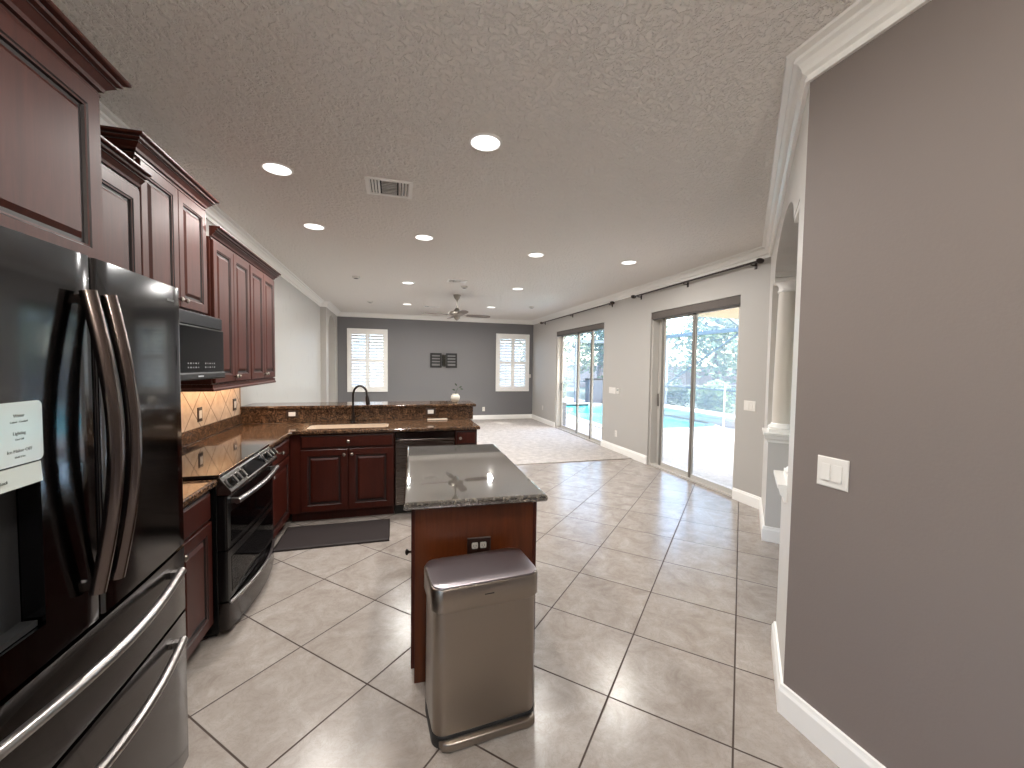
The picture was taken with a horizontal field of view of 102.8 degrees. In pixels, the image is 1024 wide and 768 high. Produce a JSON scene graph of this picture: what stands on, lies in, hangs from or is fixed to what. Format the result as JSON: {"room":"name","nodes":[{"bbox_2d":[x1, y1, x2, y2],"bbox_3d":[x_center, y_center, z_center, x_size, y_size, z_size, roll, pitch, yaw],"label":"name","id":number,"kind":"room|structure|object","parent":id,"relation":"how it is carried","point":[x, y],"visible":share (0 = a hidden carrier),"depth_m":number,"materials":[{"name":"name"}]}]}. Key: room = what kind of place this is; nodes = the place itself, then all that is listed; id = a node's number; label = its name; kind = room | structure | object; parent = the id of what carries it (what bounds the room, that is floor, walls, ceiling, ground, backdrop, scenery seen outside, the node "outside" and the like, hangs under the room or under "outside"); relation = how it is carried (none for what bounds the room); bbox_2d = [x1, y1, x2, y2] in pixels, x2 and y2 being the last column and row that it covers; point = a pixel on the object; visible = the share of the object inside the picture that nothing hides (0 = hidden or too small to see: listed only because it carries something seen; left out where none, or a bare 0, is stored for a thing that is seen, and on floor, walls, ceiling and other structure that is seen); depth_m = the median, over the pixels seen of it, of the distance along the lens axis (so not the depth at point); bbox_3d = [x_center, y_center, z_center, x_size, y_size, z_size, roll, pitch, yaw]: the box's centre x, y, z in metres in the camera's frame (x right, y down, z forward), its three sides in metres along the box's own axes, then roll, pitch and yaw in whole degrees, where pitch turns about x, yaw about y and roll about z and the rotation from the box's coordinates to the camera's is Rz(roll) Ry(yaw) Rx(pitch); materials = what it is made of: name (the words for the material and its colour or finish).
{"room":"kitchen","nodes":[
{"label":"kitchen","id":0,"kind":"room"},
{"bbox_2d":[184,219,320,446],"bbox_3d":[-2.576,-0.056,2.958,0.200,2.900,12.300,0,3,-16],"label":"wall","id":1,"kind":"structure","parent":0,"point":[297,377],"depth_m":6.46,"materials":[{"name":"grey paint"}]},
{"bbox_2d":[0,0,131,260],"bbox_3d":[-1.517,-0.710,0.782,0.630,0.707,1.340,0,3,-16],"label":"upper cabinet","id":2,"kind":"object","parent":1,"relation":"attached to","point":[52,77],"visible":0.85,"depth_m":1.20,"materials":[{"name":"brown wood"}]},
{"bbox_2d":[100,135,151,274],"bbox_3d":[-1.905,-0.482,1.687,0.392,1.102,0.690,0,3,-16],"label":"upper cabinet","id":3,"kind":"object","parent":1,"relation":"attached to","point":[122,177],"visible":0.22,"depth_m":1.89,"materials":[{"name":"brown wood"}]},
{"bbox_2d":[100,125,218,314],"bbox_3d":[-2.104,-0.845,2.375,0.385,0.802,0.905,0,3,-16],"label":"upper cabinet","id":4,"kind":"object","parent":1,"relation":"attached to","point":[173,204],"visible":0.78,"depth_m":2.32,"materials":[{"name":"brown wood"}]},
{"bbox_2d":[179,308,224,380],"bbox_3d":[-2.089,-0.225,2.412,0.426,0.411,0.760,0,3,-16],"label":"microwave","id":5,"kind":"object","parent":4,"relation":"attached to","point":[201,336],"visible":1,"depth_m":2.49,"materials":[{"name":"black metal"}]},
{"bbox_2d":[181,388,239,431],"bbox_3d":[-2.417,0.198,2.781,0.008,0.367,3.050,0,3,-16],"label":"tiled wall","id":6,"kind":"structure","parent":1,"relation":"attached to","point":[216,405],"depth_m":3.52,"materials":[{"name":"beige tile"}]},
{"bbox_2d":[197,407,202,421],"bbox_3d":[-2.578,0.251,3.378,0.009,0.118,0.080,0,3,-16],"label":"wall outlet","id":7,"kind":"object","parent":6,"relation":"attached to","point":[199,409],"visible":1,"depth_m":3.36,"materials":[{"name":"brown plastic"}]},
{"bbox_2d":[233,398,236,410],"bbox_3d":[-2.786,0.206,4.108,0.009,0.118,0.085,0,3,-16],"label":"wall outlet","id":8,"kind":"object","parent":6,"relation":"attached to","point":[234,400],"visible":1,"depth_m":4.09,"materials":[{"name":"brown plastic"}]},
{"bbox_2d":[180,225,255,391],"bbox_3d":[-2.328,-0.539,3.168,0.392,1.150,0.778,0,3,-16],"label":"upper cabinet","id":9,"kind":"object","parent":1,"relation":"attached to","point":[228,280],"visible":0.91,"depth_m":3.14,"materials":[{"name":"brown wood"}]},
{"bbox_2d":[248,255,280,385],"bbox_3d":[-2.548,-0.576,3.938,0.392,1.150,0.826,0,3,-16],"label":"upper cabinet","id":10,"kind":"object","parent":1,"relation":"attached to","point":[262,276],"visible":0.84,"depth_m":3.90,"materials":[{"name":"brown wood"}]},
{"bbox_2d":[320,307,337,401],"bbox_3d":[-4.446,-0.380,9.748,0.300,2.900,1.800,0,3,-16],"label":"wall","id":11,"kind":"structure","parent":0,"point":[328,319],"depth_m":9.79,"materials":[{"name":"grey paint"}]},
{"bbox_2d":[99,0,930,324],"bbox_3d":[-0.070,-1.485,4.541,5.485,0.115,14.100,0,3,-16],"label":"trim","id":12,"kind":"structure","parent":11,"relation":"attached to","point":[863,21],"depth_m":2.27,"materials":[{"name":"white paint"}]},
{"bbox_2d":[241,419,472,497],"bbox_3d":[-1.691,0.799,4.719,2.469,1.062,0.140,0,3,-16],"label":"wall","id":13,"kind":"structure","parent":0,"point":[448,419],"depth_m":4.74,"materials":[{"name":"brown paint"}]},
{"bbox_2d":[240,401,475,423],"bbox_3d":[-1.699,0.319,4.814,2.504,0.184,0.450,0,3,-16],"label":"bar ledge","id":14,"kind":"object","parent":13,"relation":"attached to","point":[254,413],"visible":0.87,"depth_m":4.61,"materials":[{"name":"brown stone"}]},
{"bbox_2d":[286,410,297,417],"bbox_3d":[-2.370,0.324,4.402,0.120,0.080,0.009,0,3,-16],"label":"wall outlet","id":15,"kind":"object","parent":14,"relation":"attached to","point":[289,413],"visible":1,"depth_m":4.40,"materials":[{"name":"white plastic"}]},
{"bbox_2d":[425,408,435,414],"bbox_3d":[-0.957,0.326,4.806,0.120,0.080,0.009,0,3,-16],"label":"wall outlet","id":16,"kind":"object","parent":14,"relation":"attached to","point":[428,411],"visible":1,"depth_m":4.80,"materials":[{"name":"white plastic"}]},
{"bbox_2d":[451,383,462,402],"bbox_3d":[-0.695,0.109,5.073,0.116,0.239,0.141,2,3,34],"label":"vase","id":17,"kind":"object","parent":14,"relation":"on","point":[455,398],"visible":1,"depth_m":5.03,"materials":[{"name":"beige ceramic"}]},
{"bbox_2d":[337,316,532,414],"bbox_3d":[-2.043,-0.423,11.473,5.870,2.900,0.200,0,3,-16],"label":"wall","id":18,"kind":"structure","parent":0,"point":[411,343],"depth_m":11.38,"materials":[{"name":"grey paint"}]},
{"bbox_2d":[347,328,387,391],"bbox_3d":[-3.825,-0.624,10.825,1.015,1.670,0.077,0,3,-16],"label":"plantation shutter","id":19,"kind":"object","parent":18,"relation":"attached to","point":[368,333],"visible":0.99,"depth_m":10.82,"materials":[{"name":"white paint"}]},
{"bbox_2d":[430,353,456,367],"bbox_3d":[-1.896,-0.654,11.362,0.740,0.405,0.070,0,3,-16],"label":"wall decor","id":20,"kind":"object","parent":18,"relation":"attached to","point":[443,359],"visible":1,"depth_m":11.34,"materials":[{"name":"black plastic"}]},
{"bbox_2d":[495,333,529,390],"bbox_3d":[0.023,-0.620,11.924,1.010,1.670,0.077,0,3,-16],"label":"plantation shutter","id":21,"kind":"object","parent":18,"relation":"attached to","point":[521,337],"visible":1,"depth_m":11.92,"materials":[{"name":"white paint"}]},
{"bbox_2d":[473,414,554,426],"bbox_3d":[-1.737,1.005,10.577,5.370,0.135,1.820,0,3,-16],"label":"baseboard","id":22,"kind":"structure","parent":18,"relation":"attached to","point":[514,416],"depth_m":11.84,"materials":[{"name":"white paint"}]},
{"bbox_2d":[51,0,856,319],"bbox_3d":[0.980,-1.601,4.835,8.265,0.120,14.500,0,3,-16],"label":"ceiling","id":23,"kind":"structure","parent":0,"point":[641,131],"depth_m":2.29,"materials":[{"name":"white paint"}]},
{"bbox_2d":[260,161,293,175],"bbox_3d":[-1.619,-1.483,2.819,0.204,0.010,0.204,0,3,-16],"label":"recessed light","id":24,"kind":"object","parent":23,"relation":"in","point":[275,168],"visible":1,"depth_m":2.80,"materials":[{"name":"white paint"}]},
{"bbox_2d":[302,222,324,229],"bbox_3d":[-1.935,-1.539,3.993,0.204,0.010,0.204,0,3,-16],"label":"recessed light","id":25,"kind":"object","parent":23,"relation":"in","point":[314,226],"visible":1,"depth_m":3.98,"materials":[{"name":"white paint"}]},
{"bbox_2d":[364,176,412,198],"bbox_3d":[-0.930,-1.485,3.099,0.340,0.012,0.300,0,3,-16],"label":"ceiling vent","id":26,"kind":"object","parent":23,"relation":"in","point":[374,185],"visible":1,"depth_m":3.08,"materials":[{"name":"white metal"}]},
{"bbox_2d":[402,281,413,283],"bbox_3d":[-1.700,-1.654,6.678,0.204,0.010,0.204,0,3,-16],"label":"recessed light","id":27,"kind":"object","parent":23,"relation":"in","point":[403,282],"visible":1,"depth_m":6.63,"materials":[{"name":"white paint"}]},
{"bbox_2d":[414,234,433,240],"bbox_3d":[-0.923,-1.538,4.289,0.204,0.010,0.204,0,3,-16],"label":"recessed light","id":28,"kind":"object","parent":23,"relation":"in","point":[424,237],"visible":1,"depth_m":4.27,"materials":[{"name":"white paint"}]},
{"bbox_2d":[422,294,489,320],"bbox_3d":[-1.051,-1.457,7.803,0.983,0.485,0.983,2,3,23],"label":"ceiling fan","id":29,"kind":"object","parent":23,"relation":"hanging from","point":[456,314],"visible":1,"depth_m":7.75,"materials":[{"name":"silver metal"}]},
{"bbox_2d":[447,279,467,282],"bbox_3d":[-0.874,-1.633,6.491,0.300,0.012,0.220,0,3,-16],"label":"ceiling vent","id":30,"kind":"object","parent":23,"relation":"in","point":[448,280],"visible":1,"depth_m":6.48,"materials":[{"name":"white metal"}]},
{"bbox_2d":[468,132,501,151],"bbox_3d":[-0.159,-1.446,2.450,0.204,0.010,0.204,0,3,-16],"label":"recessed light","id":31,"kind":"object","parent":23,"relation":"in","point":[484,142],"visible":1,"depth_m":2.44,"materials":[{"name":"white paint"}]},
{"bbox_2d":[528,252,543,256],"bbox_3d":[0.287,-1.548,4.901,0.204,0.010,0.204,0,3,-16],"label":"recessed light","id":32,"kind":"object","parent":23,"relation":"in","point":[533,254],"visible":1,"depth_m":4.87,"materials":[{"name":"white paint"}]},
{"bbox_2d":[621,260,636,264],"bbox_3d":[1.484,-1.544,5.190,0.204,0.010,0.204,0,3,-16],"label":"recessed light","id":33,"kind":"object","parent":23,"relation":"in","point":[626,262],"visible":1,"depth_m":5.17,"materials":[{"name":"white paint"}]},
{"bbox_2d":[183,428,838,767],"bbox_3d":[0.890,1.416,4.955,8.165,0.120,14.500,0,3,-16],"label":"floor","id":34,"kind":"structure","parent":0,"point":[656,595],"depth_m":2.22,"materials":[{"name":"tile"}]},
{"bbox_2d":[0,225,188,767],"bbox_3d":[-1.405,0.587,0.951,0.892,1.805,0.914,0,3,-16],"label":"refrigerator","id":35,"kind":"object","parent":34,"relation":"on","point":[93,638],"visible":1,"depth_m":0.98,"materials":[{"name":"grey metal"}]},
{"bbox_2d":[182,491,212,659],"bbox_3d":[-1.807,1.020,1.805,0.619,0.874,0.785,0,3,-16],"label":"base cabinet","id":36,"kind":"object","parent":34,"relation":"on","point":[197,543],"visible":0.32,"depth_m":2.08,"materials":[{"name":"brown wood"}]},
{"bbox_2d":[183,480,216,507],"bbox_3d":[-1.943,0.487,2.233,0.619,0.146,1.730,0,3,-16],"label":"countertop","id":37,"kind":"structure","parent":36,"relation":"on","point":[192,490],"depth_m":2.10,"materials":[{"name":"brown stone"}]},
{"bbox_2d":[182,444,278,637],"bbox_3d":[-1.991,0.949,2.660,0.714,0.936,0.927,0,3,-16],"label":"range","id":38,"kind":"object","parent":34,"relation":"on","point":[241,501],"visible":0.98,"depth_m":2.50,"materials":[{"name":"black metal"}]},
{"bbox_2d":[182,444,266,479],"bbox_3d":[-2.041,0.492,2.624,0.597,0.018,0.927,0,3,-16],"label":"cooktop","id":39,"kind":"object","parent":38,"relation":"in","point":[198,462],"depth_m":2.63,"materials":[{"name":"black glass"}]},
{"bbox_2d":[271,437,289,537],"bbox_3d":[-2.272,0.941,3.454,0.629,0.874,0.745,0,3,-16],"label":"base cabinet","id":40,"kind":"object","parent":34,"relation":"on","point":[281,478],"visible":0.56,"depth_m":3.58,"materials":[{"name":"brown wood"}]},
{"bbox_2d":[274,519,389,551],"bbox_3d":[-1.595,1.367,3.725,0.920,0.018,0.505,0,3,-16],"label":"floor mat","id":41,"kind":"object","parent":34,"relation":"on","point":[370,531],"visible":0.9,"depth_m":3.68,"materials":[{"name":"grey fabric"}]},
{"bbox_2d":[289,432,393,521],"bbox_3d":[-1.740,0.911,4.297,0.965,0.874,0.614,0,3,-16],"label":"base cabinet","id":42,"kind":"object","parent":34,"relation":"on","point":[332,476],"visible":0.94,"depth_m":4.04,"materials":[{"name":"brown wood"}]},
{"bbox_2d":[182,414,479,448],"bbox_3d":[-1.491,0.417,3.962,2.436,0.146,1.346,0,3,-16],"label":"countertop","id":43,"kind":"structure","parent":42,"relation":"on","point":[272,434],"depth_m":3.95,"materials":[{"name":"brown stone"}]},
{"bbox_2d":[307,423,388,428],"bbox_3d":[-1.689,0.554,4.247,0.805,0.232,0.315,0,3,-16],"label":"sink","id":44,"kind":"object","parent":43,"relation":"in","point":[383,424],"visible":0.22,"depth_m":4.36,"materials":[{"name":"beige"}]},
{"bbox_2d":[350,385,369,422],"bbox_3d":[-1.660,0.218,4.466,0.222,0.416,0.060,1,3,6],"label":"faucet","id":45,"kind":"object","parent":43,"relation":"on","point":[367,400],"visible":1,"depth_m":4.46,"materials":[{"name":"black metal"}]},
{"bbox_2d":[395,430,454,512],"bbox_3d":[-0.980,0.913,4.526,0.604,0.870,0.592,0,3,-16],"label":"dishwasher","id":46,"kind":"object","parent":34,"relation":"on","point":[403,440],"visible":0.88,"depth_m":4.20,"materials":[{"name":"black metal"}]},
{"bbox_2d":[454,430,476,444],"bbox_3d":[-0.565,0.912,4.633,0.235,0.874,0.614,0,3,-16],"label":"base cabinet","id":47,"kind":"object","parent":34,"relation":"on","point":[462,437],"visible":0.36,"depth_m":4.36,"materials":[{"name":"brown wood"}]},
{"bbox_2d":[405,502,536,682],"bbox_3d":[-0.348,1.001,2.662,0.658,0.876,1.274,0,3,-14],"label":"kitchen island","id":48,"kind":"object","parent":34,"relation":"on","point":[441,532],"visible":0.34,"depth_m":2.01,"materials":[{"name":"brown wood"}]},
{"bbox_2d":[403,444,547,510],"bbox_3d":[-0.325,0.544,2.645,0.705,0.038,1.375,0,3,-14],"label":"island countertop","id":49,"kind":"structure","parent":48,"relation":"on","point":[448,476],"depth_m":2.31,"materials":[{"name":"stone"}]},
{"bbox_2d":[467,536,490,553],"bbox_3d":[-0.165,0.804,2.040,0.118,0.078,0.010,0,3,-14],"label":"wall outlet","id":50,"kind":"object","parent":48,"relation":"attached to","point":[475,544],"visible":0.98,"depth_m":2.04,"materials":[{"name":"black plastic"}]},
{"bbox_2d":[472,542,477,548],"bbox_3d":[-0.184,0.804,2.032,0.031,0.030,0.003,0,3,-14],"label":"socket","id":51,"kind":"object","parent":50,"relation":"attached to","point":[474,544],"depth_m":2.03,"materials":[{"name":"white plastic"}]},
{"bbox_2d":[480,542,485,547],"bbox_3d":[-0.144,0.804,2.042,0.031,0.030,0.003,0,3,-14],"label":"socket","id":52,"kind":"object","parent":50,"relation":"attached to","point":[482,544],"depth_m":2.04,"materials":[{"name":"white plastic"}]},
{"bbox_2d":[424,548,537,752],"bbox_3d":[-0.141,1.142,1.821,0.470,0.674,0.296,0,3,-20],"label":"trash bin","id":53,"kind":"object","parent":34,"relation":"on","point":[480,605],"visible":1,"depth_m":1.71,"materials":[{"name":"silver metal"}]},
{"bbox_2d":[473,418,631,464],"bbox_3d":[-1.300,1.147,8.839,5.443,0.014,5.369,0,3,-16],"label":"floor","id":54,"kind":"structure","parent":34,"relation":"on","point":[523,441],"depth_m":8.22,"materials":[{"name":"beige carpet"}]},
{"bbox_2d":[532,257,770,496],"bbox_3d":[1.773,-0.237,8.433,0.200,2.900,8.150,0,3,-16],"label":"wall","id":55,"kind":"structure","parent":0,"point":[627,324],"depth_m":6.63,"materials":[{"name":"grey paint"}]},
{"bbox_2d":[540,301,614,324],"bbox_3d":[1.342,-1.570,9.365,0.120,0.089,3.860,0,3,-16],"label":"curtain rod","id":56,"kind":"object","parent":55,"relation":"attached to","point":[611,302],"visible":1,"depth_m":8.78,"materials":[{"name":"grey metal"}]},
{"bbox_2d":[556,329,603,444],"bbox_3d":[1.549,-0.045,9.237,0.170,2.440,2.460,0,3,-16],"label":"door","id":57,"kind":"structure","parent":55,"relation":"in","point":[560,343],"depth_m":9.42,"materials":[{"name":"grey"}]},
{"bbox_2d":[557,323,603,336],"bbox_3d":[1.492,-1.201,9.165,0.051,0.118,2.448,0,3,-16],"label":"roller shade","id":58,"kind":"object","parent":55,"relation":"attached to","point":[599,326],"visible":0.82,"depth_m":8.96,"materials":[{"name":"grey fabric"}]},
{"bbox_2d":[609,387,615,393],"bbox_3d":[1.886,0.119,7.647,0.013,0.118,0.225,0,3,-16],"label":"light switch","id":59,"kind":"object","parent":55,"relation":"attached to","point":[612,390],"visible":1,"depth_m":7.64,"materials":[{"name":"white plastic"}]},
{"bbox_2d":[601,439,646,463],"bbox_3d":[1.968,1.198,7.345,0.019,0.135,1.520,0,3,-16],"label":"baseboard","id":60,"kind":"structure","parent":55,"relation":"attached to","point":[634,455],"depth_m":7.20,"materials":[{"name":"white paint"}]},
{"bbox_2d":[648,306,739,496],"bbox_3d":[2.544,0.122,5.750,0.170,2.440,1.760,0,3,-16],"label":"door","id":61,"kind":"structure","parent":55,"relation":"in","point":[659,326],"depth_m":6.38,"materials":[{"name":"grey"}]},
{"bbox_2d":[652,295,740,319],"bbox_3d":[2.487,-1.034,5.678,0.051,0.118,1.748,0,3,-16],"label":"roller shade","id":62,"kind":"object","parent":55,"relation":"attached to","point":[736,300],"visible":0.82,"depth_m":5.48,"materials":[{"name":"grey fabric"}]},
{"bbox_2d":[631,258,763,299],"bbox_3d":[2.395,-1.393,5.676,0.120,0.089,2.540,0,3,-16],"label":"curtain rod","id":63,"kind":"object","parent":55,"relation":"attached to","point":[759,260],"visible":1,"depth_m":5.22,"materials":[{"name":"grey metal"}]},
{"bbox_2d":[744,400,755,411],"bbox_3d":[2.728,0.251,4.695,0.012,0.115,0.160,0,3,-16],"label":"light switch","id":64,"kind":"object","parent":55,"relation":"attached to","point":[748,405],"visible":1,"depth_m":4.68,"materials":[{"name":"white plastic"}]},
{"bbox_2d":[698,307,738,318],"bbox_3d":[5.215,-1.461,4.359,4.180,0.200,10.850,0,3,-16],"label":"ceiling","id":65,"kind":"structure","parent":0,"point":[733,313],"depth_m":9.31,"materials":[{"name":"beige paint"}]},
{"bbox_2d":[761,85,809,680],"bbox_3d":[2.132,0.004,3.084,0.250,2.900,3.101,2,3,30],"label":"wall","id":66,"kind":"structure","parent":0,"point":[786,258],"depth_m":2.67,"materials":[{"name":"grey paint"}]},
{"bbox_2d":[732,487,779,543],"bbox_3d":[2.563,1.341,4.269,0.265,0.135,1.327,1,3,15],"label":"baseboard","id":67,"kind":"structure","parent":66,"relation":"attached to","point":[769,534],"depth_m":4.32,"materials":[{"name":"white paint"}]},
{"bbox_2d":[762,428,789,443],"bbox_3d":[2.486,0.481,3.775,0.290,0.085,0.380,2,3,30],"label":"trim","id":68,"kind":"structure","parent":66,"relation":"attached to","point":[772,437],"depth_m":3.65,"materials":[{"name":"white paint"}]},
{"bbox_2d":[768,276,795,433],"bbox_3d":[2.518,-0.255,3.741,0.256,1.390,0.256,2,3,30],"label":"column","id":69,"kind":"structure","parent":68,"relation":"on","point":[782,385],"depth_m":3.68,"materials":[{"name":"white paint"}]},
{"bbox_2d":[774,470,786,502],"bbox_3d":[1.531,0.541,2.110,0.290,0.085,0.340,2,3,30],"label":"trim","id":70,"kind":"structure","parent":66,"relation":"attached to","point":[781,482],"depth_m":2.05,"materials":[{"name":"white paint"}]},
{"bbox_2d":[783,202,799,480],"bbox_3d":[1.554,-0.194,2.059,0.256,1.390,0.256,2,3,30],"label":"column","id":71,"kind":"structure","parent":70,"relation":"on","point":[796,220],"depth_m":2.12,"materials":[{"name":"white paint"}]},
{"bbox_2d":[783,0,1023,767],"bbox_3d":[1.886,0.140,-0.087,0.180,2.900,3.985,0,3,-16],"label":"wall","id":72,"kind":"structure","parent":0,"point":[905,613],"depth_m":1.39,"materials":[{"name":"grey paint"}]},
{"bbox_2d":[771,621,885,767],"bbox_3d":[1.988,1.512,0.210,0.579,0.135,4.375,0,3,-16],"label":"baseboard","id":73,"kind":"structure","parent":72,"relation":"attached to","point":[835,744],"depth_m":1.70,"materials":[{"name":"white paint"}]},
{"bbox_2d":[817,455,849,491],"bbox_3d":[1.290,0.359,1.648,0.012,0.122,0.122,0,3,-16],"label":"light switch","id":74,"kind":"object","parent":72,"relation":"attached to","point":[831,472],"visible":1,"depth_m":1.64,"materials":[{"name":"white plastic"}]},
{"label":"outside","id":75,"kind":"structure","parent":0,"visible":0},
{"bbox_2d":[563,397,734,487],"bbox_3d":[3.625,1.249,11.193,4.880,0.100,24.600,0,3,-16],"label":"deck","id":76,"kind":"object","parent":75,"point":[713,450],"visible":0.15,"depth_m":8.27,"materials":[{"name":"concrete"}]},
{"bbox_2d":[562,402,566,425],"bbox_3d":[1.287,0.826,11.442,0.260,0.660,0.640,0,3,-16],"label":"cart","id":77,"kind":"object","parent":76,"relation":"on","point":[564,403],"visible":0.14,"depth_m":11.17,"materials":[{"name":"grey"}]},
{"bbox_2d":[585,378,602,402],"bbox_3d":[3.895,0.299,18.866,0.990,1.130,0.400,0,3,-16],"label":"storage box","id":78,"kind":"object","parent":76,"relation":"on","point":[597,382],"visible":0.54,"depth_m":18.68,"materials":[{"name":"grey plastic"}]},
{"bbox_2d":[500,318,738,403],"bbox_3d":[3.781,-0.826,12.439,5.700,4.340,12.820,0,3,-16],"label":"cage","id":79,"kind":"object","parent":76,"relation":"on","point":[729,330],"visible":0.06,"depth_m":15.02,"materials":[{"name":"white metal"}]},
{"bbox_2d":[566,403,719,430],"bbox_3d":[3.305,1.141,14.454,3.695,0.240,7.750,0,3,-16],"label":"swimming pool","id":80,"kind":"object","parent":76,"relation":"in","point":[671,423],"visible":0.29,"depth_m":13.14,"materials":[{"name":"teal liquid"}]},
{"bbox_2d":[665,384,735,430],"bbox_3d":[4.261,0.624,10.355,3.918,1.240,0.036,0,3,-16],"label":"fence","id":81,"kind":"object","parent":76,"relation":"on","point":[724,385],"visible":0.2,"depth_m":10.70,"materials":[{"name":"white metal"}]},
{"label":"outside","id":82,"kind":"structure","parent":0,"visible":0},
{"bbox_2d":[518,380,734,414],"bbox_3d":[9.598,1.169,21.014,90.000,0.200,85.000,0,3,-16],"label":"lawn","id":83,"kind":"structure","parent":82,"point":[569,391],"depth_m":26.67,"materials":[{"name":"plant"}]},
{"bbox_2d":[352,334,518,385],"bbox_3d":[-8.425,-1.841,18.953,18.200,5.500,0.200,0,3,-16],"label":"wall","id":84,"kind":"structure","parent":83,"relation":"on","point":[352,334],"depth_m":19.42,"materials":[{"name":"paint"}]},
{"bbox_2d":[519,335,599,373],"bbox_3d":[2.755,-2.117,26.477,4.154,5.726,5.517,-2,3,-44],"label":"tree","id":85,"kind":"object","parent":83,"relation":"on","point":[567,344],"visible":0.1,"depth_m":25.99,"materials":[{"name":"green plant"}]},
{"bbox_2d":[563,377,570,397],"bbox_3d":[2.099,0.205,21.489,2.414,1.701,2.549,-1,3,-38],"label":"shrub","id":86,"kind":"object","parent":83,"relation":"on","point":[567,383],"visible":0.06,"depth_m":21.13,"materials":[{"name":"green plant"}]},
{"bbox_2d":[573,330,603,377],"bbox_3d":[6.099,-2.621,27.939,5.372,6.699,5.129,2,3,31],"label":"tree","id":87,"kind":"object","parent":83,"relation":"on","point":[600,333],"visible":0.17,"depth_m":28.08,"materials":[{"name":"green plant"}]},
{"bbox_2d":[563,365,736,403],"bbox_3d":[11.063,0.050,21.899,0.100,2.000,44.000,0,3,-16],"label":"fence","id":88,"kind":"structure","parent":83,"relation":"on","point":[685,378],"depth_m":24.39,"materials":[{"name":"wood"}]},
{"bbox_2d":[666,319,679,343],"bbox_3d":[8.127,-2.091,23.420,4.662,6.090,4.884,0,3,-16],"label":"tree","id":89,"kind":"object","parent":83,"relation":"on","point":[668,325],"visible":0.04,"depth_m":24.00,"materials":[{"name":"green plant"}]},
{"bbox_2d":[667,377,689,406],"bbox_3d":[6.913,0.338,19.007,2.556,1.801,2.699,0,3,-23],"label":"shrub","id":90,"kind":"object","parent":83,"relation":"on","point":[682,395],"visible":0.27,"depth_m":18.45,"materials":[{"name":"green plant"}]},
{"bbox_2d":[664,404,734,428],"bbox_3d":[5.934,1.104,13.396,0.770,0.500,10.420,0,3,-16],"label":"wall","id":91,"kind":"structure","parent":83,"relation":"on","point":[712,417],"depth_m":12.56,"materials":[{"name":"concrete"}]},
{"bbox_2d":[668,316,738,392],"bbox_3d":[9.223,-1.693,18.885,4.154,5.726,5.517,1,3,0],"label":"tree","id":92,"kind":"object","parent":83,"relation":"on","point":[716,340],"visible":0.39,"depth_m":17.74,"materials":[{"name":"green plant"}]},
{"bbox_2d":[687,379,735,413],"bbox_3d":[7.752,0.615,15.780,1.896,1.687,2.992,3,3,37],"label":"shrub","id":93,"kind":"object","parent":83,"relation":"on","point":[713,401],"visible":0.8,"depth_m":14.94,"materials":[{"name":"green plant"}]},
{"bbox_2d":[691,321,737,365],"bbox_3d":[14.144,-2.544,24.333,6.831,7.090,5.143,1,3,15],"label":"tree","id":94,"kind":"object","parent":83,"relation":"on","point":[714,321],"visible":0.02,"depth_m":23.70,"materials":[{"name":"green plant"}]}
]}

